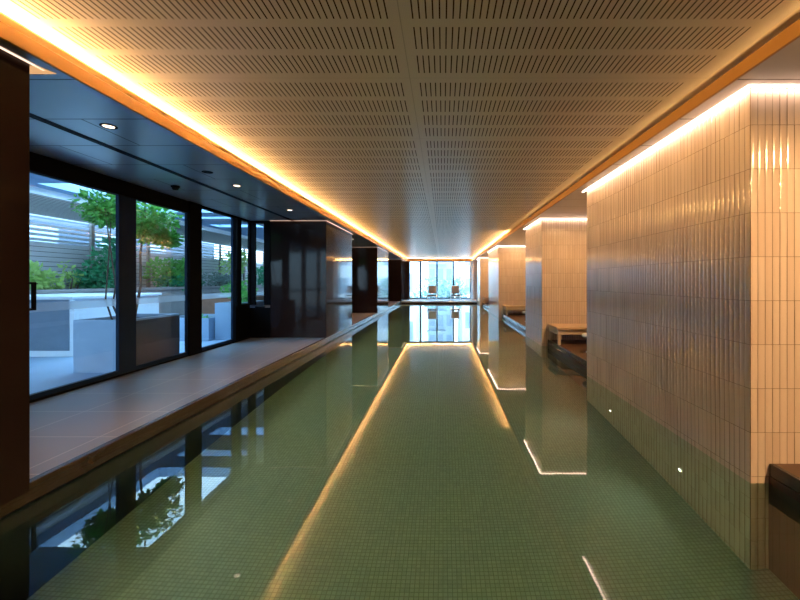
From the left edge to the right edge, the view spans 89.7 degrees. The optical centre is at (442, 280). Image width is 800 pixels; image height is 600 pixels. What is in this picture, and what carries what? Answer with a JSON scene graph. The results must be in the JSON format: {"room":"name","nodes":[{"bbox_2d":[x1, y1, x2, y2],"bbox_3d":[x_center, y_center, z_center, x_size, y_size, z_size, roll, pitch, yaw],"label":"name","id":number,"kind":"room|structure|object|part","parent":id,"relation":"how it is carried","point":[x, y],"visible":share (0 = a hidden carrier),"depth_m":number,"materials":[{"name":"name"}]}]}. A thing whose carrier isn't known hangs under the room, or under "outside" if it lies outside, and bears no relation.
{"room":"indoor swimming pool","nodes":[
{"label":"indoor swimming pool","id":0,"kind":"room"},
{"bbox_2d":[0,49,29,505],"bbox_3d":[-3.377,-0.020,0.218,1.725,2.600,4.436,0,0,0],"label":"pillar","id":1,"kind":"structure","parent":0,"point":[14,72],"depth_m":2.35,"materials":[{"name":"stone"}]},
{"bbox_2d":[1,305,397,518],"bbox_3d":[-2.590,1.938,10.750,0.060,1.285,27.500,0,0,0],"label":"wall","id":2,"kind":"structure","parent":0,"point":[397,305],"depth_m":3.19,"materials":[{"name":"brown stone"}]},
{"bbox_2d":[0,301,400,517],"bbox_3d":[-2.572,1.304,10.760,0.055,0.122,27.520,0,0,0],"label":"pool edge","id":3,"kind":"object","parent":2,"relation":"attached to","point":[45,482],"depth_m":3.35,"materials":[{"name":"stone"}]},
{"bbox_2d":[401,302,476,303],"bbox_3d":[-0.223,1.343,24.505,4.645,0.075,0.050,0,0,0],"label":"trim","id":4,"kind":"structure","parent":2,"relation":"attached to","point":[401,302],"depth_m":24.48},
{"bbox_2d":[401,301,476,301],"bbox_3d":[-0.223,1.274,24.503,4.645,0.062,0.055,0,0,0],"label":"trim","id":5,"kind":"structure","parent":2,"relation":"attached to","point":[401,301],"depth_m":24.48,"materials":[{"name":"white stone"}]},
{"bbox_2d":[0,39,405,260],"bbox_3d":[-3.385,-1.330,11.850,1.950,0.020,29.700,0,0,0],"label":"ceiling","id":6,"kind":"structure","parent":0,"point":[58,98],"depth_m":4.14,"materials":[{"name":"metal"}]},
{"bbox_2d":[0,47,44,70],"bbox_3d":[-3.365,-1.317,0.238,1.751,0.001,4.536,0,0,0],"label":"led strip","id":7,"kind":"object","parent":6,"relation":"attached to","point":[0,47],"visible":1,"depth_m":2.37,"materials":[{"name":"white plastic"}]},
{"bbox_2d":[30,66,55,73],"bbox_3d":[-2.710,-1.317,2.496,0.510,0.001,0.100,0,0,0],"label":"panel","id":8,"kind":"object","parent":6,"relation":"attached to","point":[33,70],"visible":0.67,"depth_m":2.52,"materials":[{"name":"wood"}]},
{"bbox_2d":[99,123,117,129],"bbox_3d":[-2.850,-1.319,3.410,0.124,0.010,0.124,0,0,0],"label":"recessed light","id":9,"kind":"object","parent":6,"relation":"in","point":[104,125],"visible":1,"depth_m":3.41,"materials":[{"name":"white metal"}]},
{"bbox_2d":[30,152,188,212],"bbox_3d":[-4.255,-1.224,4.600,0.090,0.193,4.360,0,0,0],"label":"trim","id":10,"kind":"structure","parent":6,"relation":"attached to","point":[41,164],"depth_m":4.90,"materials":[{"name":"black metal"}]},
{"bbox_2d":[30,113,293,220],"bbox_3d":[-3.280,-1.317,5.630,0.072,0.006,6.260,0,0,0],"label":"ceiling vent","id":11,"kind":"object","parent":6,"relation":"in","point":[33,116],"visible":1,"depth_m":4.22,"materials":[{"name":"black metal"}]},
{"bbox_2d":[171,185,179,189],"bbox_3d":[-3.720,-1.290,5.560,0.110,0.060,0.110,0,0,0],"label":"smoke detector","id":12,"kind":"object","parent":6,"relation":"attached to","point":[174,187],"visible":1,"depth_m":5.52,"materials":[{"name":"black plastic"}]},
{"bbox_2d":[0,21,406,260],"bbox_3d":[-2.400,-1.363,11.800,0.020,0.089,29.600,0,0,0],"label":"trim","id":13,"kind":"structure","parent":6,"relation":"attached to","point":[8,34],"depth_m":3.04,"materials":[{"name":"brown wood"}]},
{"bbox_2d":[202,206,250,222],"bbox_3d":[-4.255,-1.300,7.775,0.090,0.040,1.990,0,0,0],"label":"trim","id":14,"kind":"structure","parent":6,"relation":"attached to","point":[203,207],"depth_m":7.70,"materials":[{"name":"black metal"}]},
{"bbox_2d":[0,300,476,519],"bbox_3d":[-0.450,1.312,11.900,7.700,0.135,29.800,0,0,0],"label":"floor","id":15,"kind":"structure","parent":0,"point":[65,426],"depth_m":4.27,"materials":[{"name":"stone"}]},
{"bbox_2d":[188,201,201,355],"bbox_3d":[-4.230,-0.037,6.785,0.080,2.565,0.330,0,0,0],"label":"pillar","id":16,"kind":"structure","parent":15,"relation":"on","point":[195,210],"depth_m":6.74,"materials":[{"name":"black metal"}]},
{"bbox_2d":[427,286,436,300],"bbox_3d":[-0.700,0.770,25.750,0.640,0.950,0.540,0,0,0],"label":"lounge chair","id":17,"kind":"object","parent":15,"relation":"on","point":[430,289],"visible":0.98,"depth_m":25.97,"materials":[{"name":"white metal"}]},
{"bbox_3d":[-0.700,0.565,25.990,0.490,0.480,0.040,0,0,0],"label":"backrest","id":18,"kind":"part","parent":17,"relation":"part of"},
{"bbox_2d":[450,286,460,300],"bbox_3d":[0.800,0.770,25.750,0.640,0.950,0.540,0,0,0],"label":"lounge chair","id":19,"kind":"object","parent":15,"relation":"on","point":[455,289],"visible":0.94,"depth_m":25.97,"materials":[{"name":"white metal"}]},
{"bbox_3d":[0.800,0.565,25.990,0.490,0.480,0.040,0,0,0],"label":"backrest","id":20,"kind":"part","parent":19,"relation":"part of","materials":[{"name":"brown fabric"}]},
{"bbox_2d":[236,305,249,340],"bbox_3d":[-4.264,0.882,8.460,0.072,0.725,0.600,0,0,0],"label":"wall","id":21,"kind":"structure","parent":0,"point":[242,312],"depth_m":8.43,"materials":[{"name":"black metal"}]},
{"bbox_2d":[30,171,126,399],"bbox_3d":[-4.218,0.046,4.620,0.105,2.347,1.440,0,0,0],"label":"door","id":22,"kind":"structure","parent":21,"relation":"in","point":[121,201],"depth_m":5.22,"materials":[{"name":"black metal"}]},
{"bbox_3d":[-4.197,0.155,4.025,0.065,0.290,0.150,0,0,0],"label":"handle","id":23,"kind":"part","parent":22,"relation":"part of","materials":[{"name":"black metal"}]},
{"bbox_2d":[30,337,250,402],"bbox_3d":[-4.253,1.235,5.595,0.095,0.030,6.350,0,0,0],"label":"trim","id":24,"kind":"structure","parent":21,"relation":"attached to","point":[157,364],"depth_m":5.15,"materials":[{"name":"black metal"}]},
{"bbox_2d":[127,197,187,371],"bbox_3d":[-4.246,0.046,6.000,0.048,2.347,1.320,0,0,0],"label":"door","id":25,"kind":"structure","parent":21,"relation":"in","point":[131,202],"depth_m":5.46,"materials":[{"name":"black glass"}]},
{"bbox_2d":[202,208,235,349],"bbox_3d":[-4.246,-0.030,7.555,0.048,2.500,1.210,0,0,0],"label":"window","id":26,"kind":"structure","parent":21,"relation":"in","point":[233,220],"depth_m":8.06,"materials":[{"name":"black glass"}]},
{"bbox_2d":[236,219,249,305],"bbox_3d":[-4.246,-0.380,8.490,0.048,1.800,0.540,0,0,0],"label":"window","id":27,"kind":"structure","parent":21,"relation":"in","point":[238,221],"depth_m":8.30,"materials":[{"name":"black metal"}]},
{"bbox_2d":[250,221,269,337],"bbox_3d":[-4.027,-0.037,8.795,0.485,2.565,0.070,0,0,0],"label":"window","id":28,"kind":"structure","parent":21,"relation":"in","point":[259,315],"depth_m":8.76,"materials":[{"name":"black metal"}]},
{"bbox_3d":[-4.027,0.915,8.795,0.485,0.660,0.070,0,0,0],"label":"panel","id":29,"kind":"part","parent":28,"relation":"part of","materials":[{"name":"black metal"}]},
{"bbox_2d":[270,221,351,337],"bbox_3d":[-3.175,-0.033,10.010,1.230,2.575,2.480,0,0,0],"label":"pillar","id":30,"kind":"structure","parent":0,"point":[311,261],"depth_m":8.77,"materials":[{"name":"stone"}]},
{"bbox_2d":[352,247,387,312],"bbox_3d":[-3.400,-0.033,17.150,1.680,2.575,3.100,0,0,0],"label":"pillar","id":31,"kind":"structure","parent":0,"point":[369,264],"depth_m":15.60,"materials":[{"name":"stone"}]},
{"bbox_2d":[388,260,404,300],"bbox_3d":[-3.393,-0.033,25.620,1.695,2.575,2.120,0,0,0],"label":"pillar","id":32,"kind":"structure","parent":0,"point":[396,268],"depth_m":24.56,"materials":[{"name":"stone"}]},
{"bbox_2d":[0,304,799,599],"bbox_3d":[-0.170,1.380,10.750,4.780,0.001,27.500,0,0,0],"label":"pool water","id":33,"kind":"object","parent":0,"point":[421,451],"visible":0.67,"depth_m":2.52,"materials":[{"name":"green liquid"}]},
{"bbox_2d":[0,0,799,258],"bbox_3d":[-0.240,-1.480,11.850,4.300,0.020,29.700,0,0,0],"label":"ceiling","id":34,"kind":"structure","parent":0,"point":[433,129],"depth_m":2.90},
{"bbox_2d":[0,7,799,258],"bbox_3d":[-0.240,-1.487,11.850,4.740,0.026,29.700,0,0,0],"label":"cove","id":35,"kind":"object","parent":34,"relation":"attached to","point":[6,18],"visible":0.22,"depth_m":3.11,"materials":[{"name":"beige paint"}]},
{"bbox_2d":[472,19,799,260],"bbox_3d":[1.920,-1.363,11.800,0.020,0.089,29.600,0,0,0],"label":"trim","id":36,"kind":"structure","parent":34,"relation":"attached to","point":[791,33],"depth_m":3.02,"materials":[{"name":"brown wood"}]},
{"bbox_2d":[405,259,471,299],"bbox_3d":[-0.430,-0.070,26.725,7.860,2.900,0.150,0,0,0],"label":"wall","id":37,"kind":"structure","parent":0,"point":[406,262],"depth_m":26.65,"materials":[{"name":"stone"}]},
{"bbox_2d":[409,261,420,298],"bbox_3d":[-1.880,-0.037,26.730,0.760,2.565,0.060,0,0,0],"label":"window","id":38,"kind":"structure","parent":37,"relation":"in","point":[409,261],"depth_m":26.70,"materials":[{"name":"black metal"}]},
{"bbox_2d":[421,261,436,298],"bbox_3d":[-0.950,-0.037,26.730,1.100,2.565,0.060,0,0,0],"label":"window","id":39,"kind":"structure","parent":37,"relation":"in","point":[421,261],"depth_m":26.70,"materials":[{"name":"black metal"}]},
{"bbox_2d":[407,260,471,260],"bbox_3d":[-0.240,-1.363,26.550,4.300,0.089,0.020,0,0,0],"label":"trim","id":40,"kind":"structure","parent":37,"relation":"attached to","point":[407,260],"depth_m":26.54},
{"bbox_2d":[409,299,470,299],"bbox_3d":[-0.210,1.218,26.710,4.100,0.055,0.100,0,0,0],"label":"trim","id":41,"kind":"structure","parent":37,"relation":"attached to","point":[409,299],"depth_m":26.66,"materials":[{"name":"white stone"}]},
{"bbox_2d":[437,261,452,298],"bbox_3d":[0.150,-0.037,26.730,1.100,2.565,0.060,0,0,0],"label":"window","id":42,"kind":"structure","parent":37,"relation":"in","point":[437,261],"depth_m":26.70,"materials":[{"name":"black metal"}]},
{"bbox_2d":[453,261,470,298],"bbox_3d":[1.270,-0.037,26.730,1.140,2.565,0.060,0,0,0],"label":"window","id":43,"kind":"structure","parent":37,"relation":"in","point":[453,261],"depth_m":26.70,"materials":[{"name":"black metal"}]},
{"bbox_2d":[471,261,472,299],"bbox_3d":[1.910,-0.037,26.700,0.140,2.565,0.120,0,0,0],"label":"trim","id":44,"kind":"structure","parent":37,"relation":"attached to","point":[471,261],"depth_m":26.64,"materials":[{"name":"white stone"}]},
{"bbox_2d":[473,261,476,299],"bbox_3d":[2.680,-0.037,26.440,1.400,2.565,0.480,0,0,0],"label":"wall","id":45,"kind":"structure","parent":0,"point":[474,262],"depth_m":26.20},
{"bbox_2d":[477,258,488,304],"bbox_3d":[2.747,0.630,23.522,1.306,3.900,1.656,0,0,0],"label":"pillar","id":46,"kind":"structure","parent":0,"point":[482,263],"depth_m":22.70,"materials":[{"name":"brown tile"}]},
{"bbox_2d":[489,246,525,317],"bbox_3d":[2.747,0.630,16.747,1.306,3.900,3.306,0,0,0],"label":"pillar","id":47,"kind":"structure","parent":0,"point":[507,264],"depth_m":15.10,"materials":[{"name":"brown tile"}]},
{"bbox_2d":[526,219,586,345],"bbox_3d":[2.747,0.630,9.322,1.306,3.900,1.656,0,0,0],"label":"pillar","id":48,"kind":"structure","parent":0,"point":[556,249],"depth_m":8.50,"materials":[{"name":"brown tile"}]},
{"bbox_2d":[473,37,799,260],"bbox_3d":[2.715,-1.330,11.850,1.570,0.020,29.700,0,0,0],"label":"ceiling","id":49,"kind":"structure","parent":0,"point":[782,68],"depth_m":3.19,"materials":[{"name":"paint"}]},
{"bbox_2d":[583,85,799,191],"bbox_3d":[2.717,-1.317,4.304,1.325,0.001,3.232,0,0,0],"label":"led strip","id":50,"kind":"object","parent":49,"relation":"attached to","point":[748,86],"visible":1,"depth_m":3.20,"materials":[{"name":"white plastic"}]},
{"bbox_2d":[482,305,799,502],"bbox_3d":[2.260,1.955,10.750,0.080,1.250,27.500,0,0,0],"label":"wall","id":51,"kind":"structure","parent":0,"point":[793,494],"depth_m":2.68,"materials":[{"name":"black stone"}]},
{"bbox_2d":[482,303,799,493],"bbox_3d":[2.237,1.285,9.845,0.035,0.086,25.690,0,0,0],"label":"trim","id":52,"kind":"structure","parent":51,"relation":"attached to","point":[788,479],"depth_m":2.68,"materials":[{"name":"brown stone"}]},
{"bbox_2d":[485,303,799,477],"bbox_3d":[2.825,1.285,9.845,1.150,0.080,25.690,0,0,0],"label":"floor","id":53,"kind":"structure","parent":0,"point":[578,347],"depth_m":7.60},
{"bbox_2d":[502,305,525,315],"bbox_3d":[2.810,1.069,14.680,1.150,0.345,0.720,0,0,0],"label":"bench","id":54,"kind":"object","parent":53,"relation":"on","point":[505,307],"visible":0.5,"depth_m":14.35,"materials":[{"name":"brown wood"}]},
{"bbox_3d":[2.810,0.919,14.680,1.150,0.045,0.720,0,0,0],"label":"seat","id":55,"kind":"part","parent":54,"relation":"part of","materials":[{"name":"brown wood"}]},
{"bbox_3d":[2.810,0.997,14.680,1.090,0.090,0.660,0,0,0],"label":"rail","id":56,"kind":"part","parent":54,"relation":"part of","materials":[{"name":"brown wood"}]},
{"bbox_2d":[547,324,586,344],"bbox_3d":[2.775,1.069,8.080,1.150,0.345,0.720,0,0,0],"label":"bench","id":57,"kind":"object","parent":53,"relation":"on","point":[559,329],"visible":0.56,"depth_m":7.75,"materials":[{"name":"brown wood"}]},
{"bbox_3d":[2.257,1.142,7.777,0.055,0.200,0.055,0,0,0],"label":"leg","id":58,"kind":"part","parent":57,"relation":"part of","materials":[{"name":"brown wood"}]},
{"bbox_3d":[2.775,0.919,8.080,1.150,0.045,0.720,0,0,0],"label":"seat","id":59,"kind":"part","parent":57,"relation":"part of","materials":[{"name":"brown wood"}]},
{"bbox_3d":[2.775,0.997,8.080,1.090,0.090,0.660,0,0,0],"label":"rail","id":60,"kind":"part","parent":57,"relation":"part of","materials":[{"name":"brown wood"}]},
{"bbox_2d":[587,88,799,482],"bbox_3d":[2.747,0.630,4.279,1.307,3.900,3.105,0,0,0],"label":"tiled wall","id":61,"kind":"structure","parent":0,"point":[693,245],"depth_m":3.11,"materials":[{"name":"brown tile"}]},
{"label":"outside","id":62,"kind":"structure","parent":0,"visible":0},
{"bbox_3d":[0.000,13.480,115.000,160.000,0.200,170.000,0,0,0],"label":"city","id":63,"kind":"object","parent":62,"visible":0},
{"bbox_2d":[410,262,421,297],"bbox_3d":[-8.600,-7.620,70.975,8.800,42.000,18.050,0,0,0],"label":"building","id":64,"kind":"structure","parent":63,"relation":"on","point":[414,266],"depth_m":62.00,"materials":[{"name":"white"}]},
{"bbox_2d":[426,262,452,297],"bbox_3d":[-0.650,-5.620,91.900,5.700,38.000,16.200,0,0,0],"label":"building","id":65,"kind":"structure","parent":63,"relation":"on","point":[445,269],"depth_m":84.99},
{"bbox_2d":[410,274,469,297],"bbox_3d":[-0.597,6.279,48.124,8.535,14.210,4.864,0,0,-7],"label":"tree","id":66,"kind":"object","parent":63,"relation":"on","point":[458,280],"visible":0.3,"depth_m":47.88,"materials":[{"name":"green plant"}]},
{"bbox_2d":[458,262,469,297],"bbox_3d":[9.700,-1.620,79.975,12.600,30.000,20.050,0,0,0],"label":"building","id":67,"kind":"structure","parent":63,"relation":"on","point":[463,267],"depth_m":70.00,"materials":[{"name":"white"}]},
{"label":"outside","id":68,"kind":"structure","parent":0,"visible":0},
{"bbox_2d":[30,340,225,393],"bbox_3d":[-9.150,1.380,10.000,9.700,0.200,28.000,0,0,0],"label":"courtyard","id":69,"kind":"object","parent":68,"point":[46,373],"depth_m":5.59,"materials":[{"name":"grey concrete"}]},
{"bbox_2d":[30,293,161,356],"bbox_3d":[-7.110,0.770,7.780,1.780,1.020,2.140,0,0,0],"label":"raised planter","id":70,"kind":"object","parent":69,"relation":"on","point":[51,323],"depth_m":6.77,"materials":[{"name":"white concrete"}]},
{"bbox_3d":[-7.145,0.750,6.772,1.630,0.860,0.015,0,0,0],"label":"panel","id":71,"kind":"part","parent":70,"relation":"part of","materials":[{"name":"concrete"}]},
{"bbox_2d":[30,293,161,298],"bbox_3d":[-7.110,0.285,7.780,1.780,0.050,2.140,0,0,0],"label":"countertop","id":72,"kind":"structure","parent":70,"relation":"on","point":[61,295],"depth_m":7.17,"materials":[{"name":"white stone"}]},
{"bbox_2d":[73,313,179,372],"bbox_3d":[-4.784,0.912,6.140,0.732,0.735,1.140,0,0,0],"label":"planter","id":73,"kind":"object","parent":69,"relation":"on","point":[157,334],"visible":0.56,"depth_m":5.57,"materials":[{"name":"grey concrete"}]},
{"bbox_2d":[66,188,184,319],"bbox_3d":[-4.925,-0.518,6.334,1.520,2.206,0.873,0,0,-35],"label":"tree","id":74,"kind":"object","parent":73,"relation":"in","point":[102,213],"visible":0.74,"depth_m":6.23,"materials":[{"name":"green plant"}]},
{"bbox_3d":[-4.424,0.922,6.150,0.012,0.695,1.120,0,0,0],"label":"panel","id":75,"kind":"part","parent":73,"relation":"part of","materials":[{"name":"brown stone"}]},
{"bbox_2d":[30,214,263,288],"bbox_3d":[-9.420,-0.195,10.000,0.120,2.950,28.000,0,0,0],"label":"fence","id":76,"kind":"object","parent":69,"relation":"on","point":[50,254],"visible":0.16,"depth_m":10.46,"materials":[{"name":"grey metal"}]},
{"bbox_3d":[-9.390,-0.195,10.700,0.060,2.950,0.100,0,0,0],"label":"post","id":77,"kind":"part","parent":76,"relation":"part of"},
{"bbox_3d":[-9.450,0.180,10.000,0.060,2.200,28.000,0,0,0],"label":"solid panel","id":78,"kind":"part","parent":76,"relation":"part of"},
{"bbox_3d":[-9.450,-1.260,10.000,0.040,0.640,28.000,0,0,0],"label":"slat panel","id":79,"kind":"part","parent":76,"relation":"part of","materials":[{"name":"grey metal"}]},
{"bbox_3d":[-9.390,-0.195,12.750,0.060,2.950,0.100,0,0,0],"label":"post","id":80,"kind":"part","parent":76,"relation":"part of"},
{"bbox_3d":[-9.390,-0.195,16.850,0.060,2.950,0.100,0,0,0],"label":"post","id":81,"kind":"part","parent":76,"relation":"part of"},
{"bbox_3d":[-9.390,-0.195,18.900,0.060,2.950,0.100,0,0,0],"label":"post","id":82,"kind":"part","parent":76,"relation":"part of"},
{"bbox_2d":[30,285,263,315],"bbox_3d":[-8.760,0.730,10.000,1.080,1.100,28.000,0,0,0],"label":"garden bed","id":83,"kind":"object","parent":69,"relation":"on","point":[172,299],"visible":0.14,"depth_m":12.10,"materials":[{"name":"grey concrete"}]},
{"bbox_3d":[-8.850,0.235,10.000,0.900,0.050,28.000,0,0,0],"label":"soil bed","id":84,"kind":"object","parent":83,"relation":"in","visible":0},
{"bbox_2d":[30,260,65,289],"bbox_3d":[-8.772,-0.036,8.479,0.935,0.863,1.446,0,0,0],"label":"shrub","id":85,"kind":"object","parent":84,"relation":"on","point":[42,282],"visible":0.52,"depth_m":8.58,"materials":[{"name":"green plant"}]},
{"bbox_2d":[57,260,83,288],"bbox_3d":[-8.864,-0.146,9.530,0.345,0.721,0.584,0,0,20],"label":"shrub","id":86,"kind":"object","parent":84,"relation":"on","point":[73,283],"visible":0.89,"depth_m":9.49,"materials":[{"name":"green plant"}]},
{"bbox_2d":[68,236,137,288],"bbox_3d":[-8.701,-0.403,10.237,1.189,1.565,1.588,0,0,0],"label":"shrub","id":87,"kind":"object","parent":84,"relation":"on","point":[91,275],"visible":0.66,"depth_m":10.01,"materials":[{"name":"green plant"}]},
{"bbox_2d":[142,256,184,286],"bbox_3d":[-8.657,-0.285,12.898,1.166,1.032,2.000,0,0,7],"label":"shrub","id":88,"kind":"object","parent":84,"relation":"on","point":[179,268],"visible":0.71,"depth_m":12.45,"materials":[{"name":"green plant"}]},
{"bbox_2d":[152,273,205,290],"bbox_3d":[-8.456,0.061,12.902,0.884,0.623,2.303,0,0,0],"label":"shrub","id":89,"kind":"object","parent":84,"relation":"on","point":[173,283],"visible":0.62,"depth_m":12.42,"materials":[{"name":"green plant"}]},
{"bbox_2d":[202,271,230,285],"bbox_3d":[-8.533,-0.044,15.105,0.988,0.738,2.192,0,0,0],"label":"shrub","id":90,"kind":"object","parent":84,"relation":"on","point":[217,280],"visible":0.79,"depth_m":15.02,"materials":[{"name":"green plant"}]},
{"bbox_2d":[216,248,247,274],"bbox_3d":[-8.698,-0.602,16.754,1.128,1.628,1.839,0,0,0],"label":"shrub","id":91,"kind":"object","parent":84,"relation":"on","point":[244,259],"visible":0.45,"depth_m":16.60,"materials":[{"name":"green plant"}]},
{"bbox_2d":[244,266,263,285],"bbox_3d":[-8.399,-0.191,18.414,1.128,1.146,1.798,0,0,0],"label":"shrub","id":92,"kind":"object","parent":84,"relation":"on","point":[259,271],"visible":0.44,"depth_m":18.20,"materials":[{"name":"green plant"}]},
{"bbox_2d":[180,315,184,340],"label":"planter","id":93,"kind":"object","parent":69,"relation":"on","point":[182,318],"depth_m":8.50,"materials":[{"name":"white concrete"}]},
{"bbox_2d":[202,314,214,340],"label":"planter","id":94,"kind":"object","parent":69,"relation":"on","point":[208,329],"depth_m":8.53,"materials":[{"name":"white concrete"}]},
{"bbox_2d":[202,296,230,313],"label":"planter","id":95,"kind":"object","parent":69,"relation":"on","point":[208,305],"depth_m":10.20,"materials":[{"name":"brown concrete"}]},
{"bbox_2d":[215,302,230,339],"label":"planter","id":96,"kind":"object","parent":69,"relation":"on","point":[222,320],"depth_m":8.68,"materials":[{"name":"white concrete"}]},
{"bbox_2d":[219,292,263,296],"bbox_3d":[-6.550,0.850,16.200,0.800,0.860,7.600,0,0,0],"label":"bed","id":97,"kind":"object","parent":69,"relation":"on","point":[258,293],"visible":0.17,"depth_m":13.40,"materials":[{"name":"white stone"}]},
{"bbox_2d":[250,300,263,307],"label":"planter","id":98,"kind":"object","parent":69,"relation":"on","point":[260,302],"depth_m":9.63,"materials":[{"name":"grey concrete"}]},
{"bbox_2d":[230,289,257,302],"bbox_3d":[-4.745,0.430,9.431,0.539,0.481,0.929,0,0,0],"label":"shrub","id":99,"kind":"object","parent":98,"relation":"in","point":[243,294],"visible":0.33,"depth_m":9.36,"materials":[{"name":"green plant"}]},
{"bbox_2d":[256,295,263,299],"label":"planter","id":100,"kind":"object","parent":69,"relation":"on","point":[259,297],"depth_m":11.68,"materials":[{"name":"grey concrete"}]},
{"bbox_2d":[218,279,257,298],"bbox_3d":[-5.757,0.271,11.287,0.793,0.656,1.672,0,0,0],"label":"shrub","id":101,"kind":"object","parent":100,"relation":"in","point":[226,292],"visible":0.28,"depth_m":11.03,"materials":[{"name":"green plant"}]},
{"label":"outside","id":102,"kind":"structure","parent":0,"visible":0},
{"bbox_2d":[30,215,213,258],"bbox_3d":[-17.480,-2.120,11.000,3.040,7.000,34.000,0,0,0],"label":"building","id":103,"kind":"structure","parent":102,"point":[30,215],"depth_m":17.37,"materials":[{"name":"white"}]},
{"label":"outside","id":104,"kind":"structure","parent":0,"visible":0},
{"bbox_2d":[30,173,263,239],"bbox_3d":[-5.830,-1.710,8.000,2.940,0.220,24.000,0,0,0],"label":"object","id":105,"kind":"structure","parent":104,"point":[209,219],"depth_m":9.35,"materials":[{"name":"white"}]},
{"bbox_2d":[30,186,263,251],"bbox_3d":[-8.120,-1.585,10.000,2.360,0.190,28.000,0,0,0],"label":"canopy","id":106,"kind":"object","parent":105,"relation":"attached to","point":[43,202],"visible":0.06,"depth_m":8.88,"materials":[{"name":"white metal"}]}
]}

